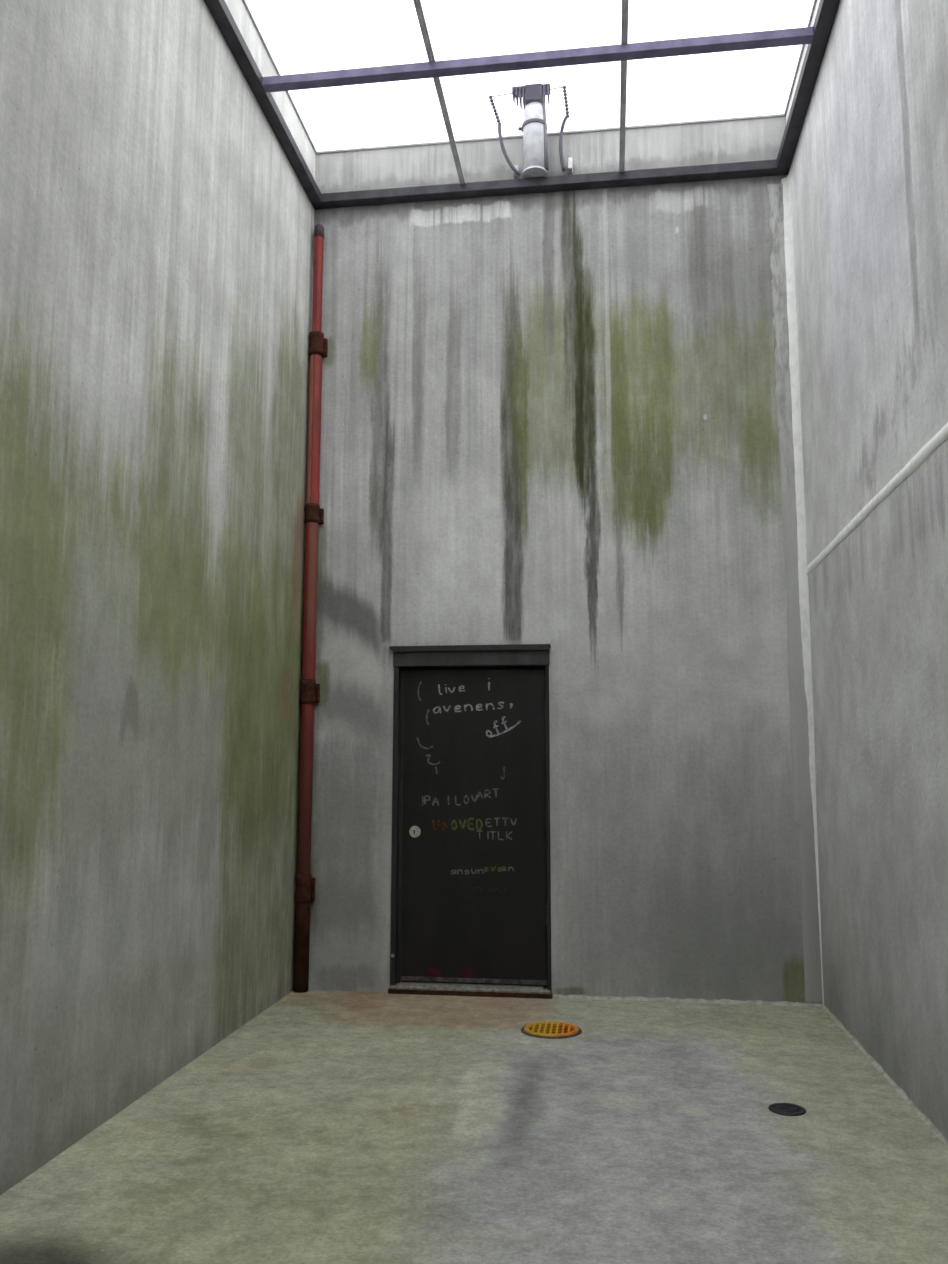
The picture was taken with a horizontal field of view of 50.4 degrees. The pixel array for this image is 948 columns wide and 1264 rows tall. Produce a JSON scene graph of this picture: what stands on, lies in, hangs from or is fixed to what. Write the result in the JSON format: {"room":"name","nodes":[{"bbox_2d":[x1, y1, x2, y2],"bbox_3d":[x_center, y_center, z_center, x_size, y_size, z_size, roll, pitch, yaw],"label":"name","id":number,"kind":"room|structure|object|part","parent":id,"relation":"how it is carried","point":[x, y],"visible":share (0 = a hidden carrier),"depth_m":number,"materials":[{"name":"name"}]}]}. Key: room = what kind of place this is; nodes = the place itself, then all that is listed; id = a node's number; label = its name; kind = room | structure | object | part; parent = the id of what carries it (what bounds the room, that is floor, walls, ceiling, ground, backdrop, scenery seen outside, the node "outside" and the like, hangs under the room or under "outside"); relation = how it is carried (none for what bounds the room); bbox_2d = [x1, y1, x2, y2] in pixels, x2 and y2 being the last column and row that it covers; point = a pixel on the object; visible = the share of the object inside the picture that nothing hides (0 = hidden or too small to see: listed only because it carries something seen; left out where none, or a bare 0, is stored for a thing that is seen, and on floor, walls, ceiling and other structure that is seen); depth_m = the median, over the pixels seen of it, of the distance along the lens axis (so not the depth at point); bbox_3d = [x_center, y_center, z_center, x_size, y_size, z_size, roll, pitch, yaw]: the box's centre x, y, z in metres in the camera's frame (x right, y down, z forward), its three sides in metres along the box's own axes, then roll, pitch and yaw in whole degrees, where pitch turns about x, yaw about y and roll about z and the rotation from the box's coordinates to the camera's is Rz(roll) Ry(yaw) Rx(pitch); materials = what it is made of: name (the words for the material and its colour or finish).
{"room":"light well courtyard","nodes":[
{"label":"light well courtyard","id":0,"kind":"room"},
{"bbox_2d":[0,0,315,1194],"bbox_3d":[-1.692,-0.931,2.773,0.250,5.625,7.450,-1,-8,8],"label":"wall","id":1,"kind":"structure","parent":0,"point":[157,229],"depth_m":4.13,"materials":[{"name":"concrete"}]},
{"bbox_2d":[0,990,947,1263],"bbox_3d":[-0.034,1.747,2.313,3.073,0.200,7.200,-1,-8,8],"label":"floor","id":2,"kind":"structure","parent":0,"point":[329,1127],"depth_m":3.51,"materials":[{"name":"concrete"}]},
{"bbox_2d":[521,1021,581,1038],"bbox_3d":[0.393,2.019,5.118,0.310,0.014,0.310,-1,-8,8],"label":"drain grate","id":3,"kind":"object","parent":2,"relation":"on","point":[543,1029],"visible":1,"depth_m":5.09,"materials":[{"name":"yellow metal"}]},
{"bbox_2d":[553,994,822,1006],"bbox_3d":[1.208,2.103,5.748,1.508,0.022,0.027,-1,-8,8],"label":"joint","id":4,"kind":"object","parent":2,"relation":"on","point":[631,998],"visible":1,"depth_m":5.75,"materials":[{"name":"grey concrete"}]},
{"bbox_2d":[768,1103,805,1115],"bbox_3d":[1.224,1.864,3.937,0.142,0.007,0.142,-1,-8,8],"label":"drain cover","id":5,"kind":"object","parent":2,"relation":"on","point":[789,1109],"visible":1,"depth_m":3.92,"materials":[{"name":"metal"}]},
{"bbox_3d":[1.224,1.865,3.937,0.105,0.006,0.105,-1,-8,8],"label":"lid","id":6,"kind":"part","parent":5,"relation":"part of","materials":[{"name":"metal"}]},
{"bbox_2d":[822,1005,947,1146],"bbox_3d":[1.478,1.614,2.127,0.022,0.018,7.160,-1,-8,8],"label":"joint","id":7,"kind":"object","parent":2,"relation":"on","point":[901,1093],"visible":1,"depth_m":4.25,"materials":[{"name":"grey concrete"}]},
{"bbox_2d":[308,117,822,1005],"bbox_3d":[0.466,-0.444,6.335,3.573,5.625,0.250,-1,-8,8],"label":"wall","id":8,"kind":"structure","parent":0,"point":[551,418],"depth_m":6.24,"materials":[{"name":"grey concrete"}]},
{"bbox_2d":[293,224,327,992],"bbox_3d":[-1.022,-0.273,6.333,0.110,4.875,0.098,-1,-8,8],"label":"downpipe","id":9,"kind":"object","parent":8,"relation":"attached to","point":[318,345],"visible":1,"depth_m":6.26,"materials":[{"name":"red metal"}]},
{"bbox_2d":[388,644,551,998],"bbox_3d":[-0.021,1.116,6.105,0.994,2.070,0.175,-1,-8,8],"label":"door","id":10,"kind":"structure","parent":8,"relation":"in","point":[471,855],"depth_m":6.11,"materials":[{"name":"paint"}]},
{"bbox_3d":[-0.020,2.128,5.957,0.970,0.024,0.136,-1,-8,8],"label":"sill","id":11,"kind":"part","parent":10,"relation":"part of","materials":[{"name":"grey metal"}]},
{"bbox_2d":[766,184,822,1002],"bbox_3d":[1.903,-0.366,5.997,0.133,4.946,0.012,-1,-8,8],"label":"strip","id":12,"kind":"object","parent":8,"relation":"attached to","point":[801,782],"visible":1,"depth_m":5.95,"materials":[{"name":"grey concrete"}]},
{"bbox_2d":[786,0,947,1140],"bbox_3d":[1.602,-0.983,2.335,0.250,5.625,7.450,-1,-8,8],"label":"wall","id":13,"kind":"structure","parent":0,"point":[868,171],"depth_m":4.30,"materials":[{"name":"concrete"}]},
{"bbox_2d":[204,0,839,208],"bbox_3d":[-0.023,-3.364,3.006,3.073,0.064,7.200,-1,-8,8],"label":"skylight frame","id":14,"kind":"structure","parent":13,"relation":"in","point":[817,36],"depth_m":5.50,"materials":[{"name":"metal"}]},
{"bbox_3d":[-1.516,-3.344,3.161,0.072,0.060,7.115,-1,-8,8],"label":"frame","id":15,"kind":"part","parent":14,"relation":"part of","materials":[{"name":"metal"}]},
{"bbox_2d":[489,83,572,178],"bbox_3d":[0.362,-3.224,6.503,0.536,0.599,0.187,-1,-8,8],"label":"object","id":16,"kind":"object","parent":14,"relation":"on","point":[534,128],"visible":1,"depth_m":6.44,"materials":[{"name":"metal"}]},
{"bbox_3d":[0.137,-3.387,6.542,0.085,0.217,0.026,-1,-8,8],"label":"bead chain","id":17,"kind":"part","parent":16,"relation":"part of","materials":[{"name":"grey metal"}]},
{"bbox_3d":[0.373,-3.511,6.530,0.245,0.010,0.100,-1,-8,8],"label":"head plate","id":18,"kind":"part","parent":16,"relation":"part of","materials":[{"name":"grey metal"}]},
{"bbox_3d":[0.390,-3.166,6.481,0.148,0.455,0.148,-1,-8,8],"label":"post","id":19,"kind":"part","parent":16,"relation":"part of","materials":[{"name":"white metal"}]},
{"bbox_3d":[0.593,-3.415,6.484,0.045,0.225,0.026,-1,-8,8],"label":"bead chain","id":20,"kind":"part","parent":16,"relation":"part of","materials":[{"name":"grey metal"}]},
{"bbox_3d":[0.449,-2.887,6.499,3.073,0.060,0.085,-1,-8,8],"label":"frame","id":21,"kind":"part","parent":14,"relation":"part of","materials":[{"name":"metal"}]},
{"bbox_3d":[1.454,-3.391,2.767,0.082,0.060,7.115,-1,-8,8],"label":"frame","id":22,"kind":"part","parent":14,"relation":"part of","materials":[{"name":"metal"}]},
{"bbox_2d":[242,0,816,153],"bbox_3d":[-0.006,-3.717,3.178,3.573,0.012,7.450,-1,-8,8],"label":"capping","id":23,"kind":"structure","parent":13,"relation":"on","point":[244,1],"depth_m":6.48,"materials":[{"name":"black metal"}]},
{"bbox_2d":[781,173,823,1005],"bbox_3d":[1.942,-0.380,5.960,0.049,4.996,0.078,-1,-8,8],"label":"joint","id":24,"kind":"object","parent":13,"relation":"attached to","point":[787,200],"visible":1,"depth_m":6.03,"materials":[{"name":"grey concrete"}]},
{"bbox_2d":[806,422,947,574],"bbox_3d":[1.489,-0.834,2.437,0.006,0.060,7.160,-1,-8,8],"label":"joint","id":25,"kind":"object","parent":13,"relation":"attached to","point":[941,436],"visible":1,"depth_m":4.21,"materials":[{"name":"grey concrete"}]}
]}

